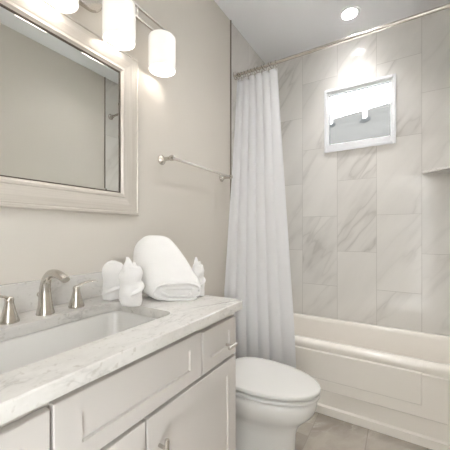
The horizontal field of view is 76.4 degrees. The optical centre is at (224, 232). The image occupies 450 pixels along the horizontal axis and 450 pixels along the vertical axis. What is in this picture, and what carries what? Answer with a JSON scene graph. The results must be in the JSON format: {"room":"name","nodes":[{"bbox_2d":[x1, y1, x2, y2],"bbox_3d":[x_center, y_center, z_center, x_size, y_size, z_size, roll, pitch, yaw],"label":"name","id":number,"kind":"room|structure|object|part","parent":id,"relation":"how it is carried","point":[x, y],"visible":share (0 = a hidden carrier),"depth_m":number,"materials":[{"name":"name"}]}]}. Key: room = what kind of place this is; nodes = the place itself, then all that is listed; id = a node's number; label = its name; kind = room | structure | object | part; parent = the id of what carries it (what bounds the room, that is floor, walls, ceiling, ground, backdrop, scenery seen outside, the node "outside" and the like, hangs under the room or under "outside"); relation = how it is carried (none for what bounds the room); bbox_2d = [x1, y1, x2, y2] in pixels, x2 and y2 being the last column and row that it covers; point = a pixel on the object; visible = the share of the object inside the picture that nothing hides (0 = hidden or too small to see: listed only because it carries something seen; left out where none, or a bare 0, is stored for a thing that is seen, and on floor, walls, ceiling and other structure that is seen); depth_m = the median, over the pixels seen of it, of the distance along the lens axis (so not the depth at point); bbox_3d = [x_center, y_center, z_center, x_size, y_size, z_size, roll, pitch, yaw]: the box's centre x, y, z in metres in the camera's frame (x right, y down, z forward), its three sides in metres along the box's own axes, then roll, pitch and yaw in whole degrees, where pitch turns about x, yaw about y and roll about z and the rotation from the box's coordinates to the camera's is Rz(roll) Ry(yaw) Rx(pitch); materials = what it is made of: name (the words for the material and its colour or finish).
{"room":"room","nodes":[
{"label":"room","id":0,"kind":"room"},
{"bbox_2d":[0,0,264,296],"bbox_3d":[-0.407,-0.208,1.532,0.100,2.782,3.061,0,0,32],"label":"wall","id":1,"kind":"structure","parent":0,"point":[185,115],"depth_m":1.62,"materials":[{"name":"beige paint"}]},
{"bbox_2d":[0,272,101,315],"bbox_3d":[-0.655,0.219,1.013,0.018,0.100,0.978,0,0,32],"label":"backsplash","id":2,"kind":"structure","parent":1,"relation":"attached to","point":[25,296],"depth_m":1.05,"materials":[{"name":"white stone"}]},
{"bbox_2d":[0,0,138,215],"bbox_3d":[-0.668,-0.455,0.987,0.026,0.751,0.940,0,0,32],"label":"wall mirror","id":3,"kind":"object","parent":1,"relation":"attached to","point":[69,99],"visible":1,"depth_m":1.09,"materials":[{"name":"beige wood"}]},
{"bbox_3d":[-0.668,-0.130,0.987,0.026,0.100,0.940,0,0,32],"label":"frame rail","id":4,"kind":"part","parent":3,"relation":"part of","materials":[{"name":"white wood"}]},
{"bbox_3d":[-0.668,-0.780,0.987,0.026,0.100,0.940,0,0,32],"label":"frame rail","id":5,"kind":"part","parent":3,"relation":"part of","materials":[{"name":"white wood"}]},
{"bbox_2d":[40,0,175,77],"bbox_3d":[-0.522,-0.941,1.111,0.145,0.259,1.032,0,0,32],"label":"vanity light","id":6,"kind":"object","parent":1,"relation":"attached to","point":[119,17],"visible":1,"depth_m":1.23,"materials":[{"name":"white glass"}]},
{"bbox_3d":[-0.585,-0.893,0.998,0.134,0.164,0.134,0,0,32],"label":"lamp shade","id":7,"kind":"part","parent":6,"relation":"part of","materials":[{"name":"white glass"}]},
{"bbox_3d":[-0.576,-0.988,1.144,0.018,0.150,0.200,0,0,32],"label":"plate","id":8,"kind":"part","parent":6,"relation":"part of","materials":[{"name":"silver metal"}]},
{"bbox_3d":[-0.450,-0.893,1.217,0.134,0.164,0.134,0,0,32],"label":"lamp shade","id":9,"kind":"part","parent":6,"relation":"part of","materials":[{"name":"white glass"}]},
{"bbox_3d":[-0.450,-0.892,1.217,0.082,0.121,0.082,0,0,32],"label":"bulb","id":10,"kind":"part","parent":6,"relation":"part of","materials":[{"name":"white glass"}]},
{"bbox_3d":[-0.550,-1.014,1.128,0.010,0.010,1.022,0,0,32],"label":"rail","id":11,"kind":"part","parent":6,"relation":"part of","materials":[{"name":"silver metal"}]},
{"bbox_3d":[-0.550,-1.065,1.128,0.010,0.010,1.022,0,0,32],"label":"rail","id":12,"kind":"part","parent":6,"relation":"part of","materials":[{"name":"silver metal"}]},
{"bbox_3d":[-0.315,-0.893,1.435,0.134,0.164,0.134,0,0,32],"label":"lamp shade","id":13,"kind":"part","parent":6,"relation":"part of","materials":[{"name":"white glass"}]},
{"bbox_3d":[-0.315,-0.892,1.435,0.082,0.121,0.082,0,0,32],"label":"bulb","id":14,"kind":"part","parent":6,"relation":"part of","materials":[{"name":"white glass"}]},
{"bbox_2d":[158,155,232,181],"bbox_3d":[-0.146,-0.390,1.774,0.090,0.054,0.657,0,0,32],"label":"towel bar","id":15,"kind":"object","parent":1,"relation":"attached to","point":[161,159],"visible":1,"depth_m":1.62,"materials":[{"name":"silver metal"}]},
{"bbox_3d":[-0.304,-0.390,1.517,0.090,0.054,0.054,0,0,32],"label":"post","id":16,"kind":"part","parent":15,"relation":"part of","materials":[{"name":"silver metal"}]},
{"bbox_3d":[0.012,-0.390,2.030,0.090,0.054,0.054,0,0,32],"label":"post","id":17,"kind":"part","parent":15,"relation":"part of","materials":[{"name":"silver metal"}]},
{"bbox_2d":[230,20,231,195],"bbox_3d":[0.044,-0.418,2.161,0.008,2.362,0.010,0,0,32],"label":"trim","id":18,"kind":"structure","parent":1,"relation":"attached to","point":[230,20],"depth_m":2.16,"materials":[{"name":"grey metal"}]},
{"bbox_2d":[233,3,449,79],"bbox_3d":[0.726,-1.214,1.823,1.523,0.060,0.060,0,0,32],"label":"shower rod","id":19,"kind":"object","parent":1,"relation":"attached to","point":[446,6],"visible":0.91,"depth_m":1.78,"materials":[{"name":"silver metal"}]},
{"bbox_2d":[224,68,295,367],"bbox_3d":[0.250,-0.060,1.998,0.491,2.225,0.222,0,0,32],"label":"shower curtain","id":20,"kind":"object","parent":19,"relation":"hanging from","point":[258,272],"visible":0.84,"depth_m":2.03,"materials":[{"name":"white fabric"}]},
{"bbox_2d":[214,0,449,63],"bbox_3d":[0.284,-1.649,1.106,1.724,0.100,3.061,0,0,32],"label":"ceiling","id":21,"kind":"structure","parent":0,"point":[275,29],"depth_m":2.14,"materials":[{"name":"white paint"}]},
{"bbox_2d":[339,6,360,21],"bbox_3d":[0.912,-1.641,2.095,0.150,0.095,0.150,0,0,32],"label":"recessed light","id":22,"kind":"object","parent":21,"relation":"in","point":[350,13],"visible":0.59,"depth_m":2.13,"materials":[{"name":"white glass"}]},
{"bbox_2d":[265,8,449,335],"bbox_3d":[1.060,-0.208,2.366,1.524,2.782,0.100,0,0,32],"label":"wall","id":23,"kind":"structure","parent":0,"point":[369,231],"depth_m":2.23,"materials":[{"name":"tile"}]},
{"bbox_2d":[324,73,395,152],"bbox_3d":[1.090,-0.938,2.331,0.525,0.534,0.099,0,0,32],"label":"window","id":24,"kind":"structure","parent":23,"relation":"in","point":[387,79],"depth_m":2.29,"materials":[{"name":"white plastic"}]},
{"bbox_2d":[423,165,449,173],"bbox_3d":[1.482,-0.432,1.876,0.290,0.020,0.290,0,0,32],"label":"corner shelf","id":25,"kind":"object","parent":23,"relation":"attached to","point":[445,168],"visible":1,"depth_m":1.98,"materials":[{"name":"white stone"}]},
{"bbox_2d":[295,412,431,449],"bbox_3d":[0.284,1.232,1.106,1.724,0.100,3.061,0,0,32],"label":"floor","id":26,"kind":"structure","parent":0,"point":[321,431],"depth_m":1.64,"materials":[{"name":"tile"}]},
{"bbox_2d":[0,314,237,449],"bbox_3d":[-0.416,0.743,0.874,0.568,0.879,0.952,0,0,32],"label":"vanity cabinet","id":27,"kind":"object","parent":26,"relation":"on","point":[180,395],"visible":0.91,"depth_m":0.77,"materials":[{"name":"grey paint"}]},
{"bbox_3d":[-0.399,0.407,0.447,0.019,0.144,0.231,0,0,32],"label":"drawer","id":28,"kind":"part","parent":27,"relation":"part of","materials":[{"name":"grey paint"}]},
{"bbox_2d":[0,294,242,424],"bbox_3d":[-0.423,0.286,0.870,0.564,0.033,0.978,0,0,32],"label":"countertop","id":29,"kind":"structure","parent":27,"relation":"on","point":[27,388],"depth_m":0.71,"materials":[{"name":"white stone"}]},
{"bbox_2d":[0,269,96,324],"bbox_3d":[-0.557,0.195,0.923,0.160,0.150,0.350,0,0,32],"label":"faucet","id":30,"kind":"object","parent":29,"relation":"on","point":[9,315],"visible":1,"depth_m":0.93,"materials":[{"name":"silver metal"}]},
{"bbox_3d":[-0.645,0.231,0.855,0.052,0.078,0.052,0,0,32],"label":"handle","id":31,"kind":"part","parent":30,"relation":"part of","materials":[{"name":"silver metal"}]},
{"bbox_3d":[-0.553,0.195,0.921,0.151,0.150,0.055,0,0,32],"label":"spout","id":32,"kind":"part","parent":30,"relation":"part of","materials":[{"name":"silver metal"}]},
{"bbox_3d":[-0.536,0.231,1.033,0.052,0.078,0.052,0,0,32],"label":"handle","id":33,"kind":"part","parent":30,"relation":"part of","materials":[{"name":"silver metal"}]},
{"bbox_3d":[-0.513,0.191,1.058,0.014,0.024,0.074,0,0,42],"label":"lever","id":34,"kind":"part","parent":30,"relation":"part of","materials":[{"name":"silver metal"}]},
{"bbox_2d":[0,311,156,374],"bbox_3d":[-0.432,0.376,0.814,0.324,0.145,0.547,0,0,32],"label":"sink","id":35,"kind":"object","parent":29,"relation":"in","point":[20,351],"visible":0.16,"depth_m":0.93,"materials":[{"name":"white ceramic"}]},
{"bbox_2d":[101,260,122,299],"bbox_3d":[-0.449,0.191,1.157,0.101,0.155,0.093,0,0,32],"label":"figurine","id":36,"kind":"object","parent":29,"relation":"on","point":[110,271],"visible":0.77,"depth_m":1.12,"materials":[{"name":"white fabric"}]},
{"bbox_2d":[118,257,143,306],"bbox_3d":[-0.348,0.180,1.064,0.095,0.177,0.089,0,0,32],"label":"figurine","id":37,"kind":"object","parent":29,"relation":"on","point":[131,287],"visible":1,"depth_m":1.03,"materials":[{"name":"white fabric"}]},
{"bbox_2d":[132,236,200,300],"bbox_3d":[-0.248,0.143,1.190,0.295,0.255,0.160,0,0,-5],"label":"bath towel","id":38,"kind":"object","parent":29,"relation":"on","point":[167,276],"visible":0.88,"depth_m":1.15,"materials":[{"name":"white fabric"}]},
{"bbox_2d":[192,257,205,296],"bbox_3d":[-0.113,0.187,1.211,0.063,0.163,0.060,0,0,32],"label":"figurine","id":39,"kind":"object","parent":29,"relation":"on","point":[198,269],"visible":0.68,"depth_m":1.19,"materials":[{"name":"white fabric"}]},
{"bbox_3d":[-0.336,0.780,0.548,0.019,0.580,0.468,0,0,32],"label":"door","id":40,"kind":"part","parent":27,"relation":"part of","materials":[{"name":"grey paint"}]},
{"bbox_3d":[-0.165,0.583,0.774,0.035,0.052,0.012,0,0,32],"label":"handle","id":41,"kind":"part","parent":27,"relation":"part of","materials":[{"name":"silver metal"}]},
{"bbox_3d":[-0.088,0.780,0.951,0.019,0.580,0.468,0,0,32],"label":"door","id":42,"kind":"part","parent":27,"relation":"part of","materials":[{"name":"grey paint"}]},
{"bbox_3d":[-0.024,0.407,1.056,0.019,0.144,0.223,0,0,32],"label":"drawer","id":43,"kind":"part","parent":27,"relation":"part of","materials":[{"name":"grey paint"}]},
{"bbox_3d":[0.020,0.425,1.074,0.035,0.012,0.052,0,0,32],"label":"handle","id":44,"kind":"part","parent":27,"relation":"part of","materials":[{"name":"silver metal"}]},
{"bbox_2d":[232,313,320,449],"bbox_3d":[0.131,0.821,1.570,0.764,0.721,0.436,0,0,32],"label":"toilet","id":45,"kind":"object","parent":26,"relation":"on","point":[273,399],"visible":0.57,"depth_m":1.41,"materials":[{"name":"white ceramic"}]},
{"bbox_3d":[0.203,0.996,1.525,0.565,0.372,0.348,0,0,32],"label":"bowl","id":46,"kind":"part","parent":45,"relation":"part of","materials":[{"name":"white ceramic"}]},
{"bbox_3d":[0.238,0.794,1.503,0.505,0.016,0.360,0,0,32],"label":"seat","id":47,"kind":"part","parent":45,"relation":"part of","materials":[{"name":"white plastic"}]},
{"bbox_3d":[0.241,0.765,1.502,0.505,0.026,0.362,0,0,32],"label":"lid","id":48,"kind":"part","parent":45,"relation":"part of","materials":[{"name":"white plastic"}]},
{"bbox_2d":[293,313,449,449],"bbox_3d":[0.874,0.954,2.063,1.518,0.457,0.607,0,0,32],"label":"bathtub","id":49,"kind":"object","parent":26,"relation":"on","point":[394,382],"visible":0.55,"depth_m":1.75,"materials":[{"name":"white ceramic"}]},
{"bbox_3d":[0.656,0.906,1.859,1.268,0.247,0.022,0,0,32],"label":"apron panel","id":50,"kind":"part","parent":49,"relation":"part of","materials":[{"name":"white ceramic"}]},
{"label":"outside","id":51,"kind":"structure","parent":0,"visible":0},
{"bbox_2d":[330,102,390,144],"bbox_3d":[2.713,-1.133,6.304,8.208,4.630,2.581,0,0,32],"label":"neighbor house","id":52,"kind":"structure","parent":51,"point":[348,128],"depth_m":6.63,"materials":[{"name":"grey"}]},
{"bbox_2d":[330,115,335,127],"bbox_3d":[2.719,-2.808,7.335,0.220,0.360,0.220,0,0,32],"label":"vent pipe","id":53,"kind":"object","parent":52,"relation":"on","point":[332,124],"visible":0.67,"depth_m":7.29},
{"bbox_2d":[359,104,370,122],"bbox_3d":[3.324,-2.793,6.790,0.242,0.470,0.242,0,0,32],"label":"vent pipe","id":54,"kind":"object","parent":52,"relation":"on","point":[365,118],"visible":1,"depth_m":6.75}
]}

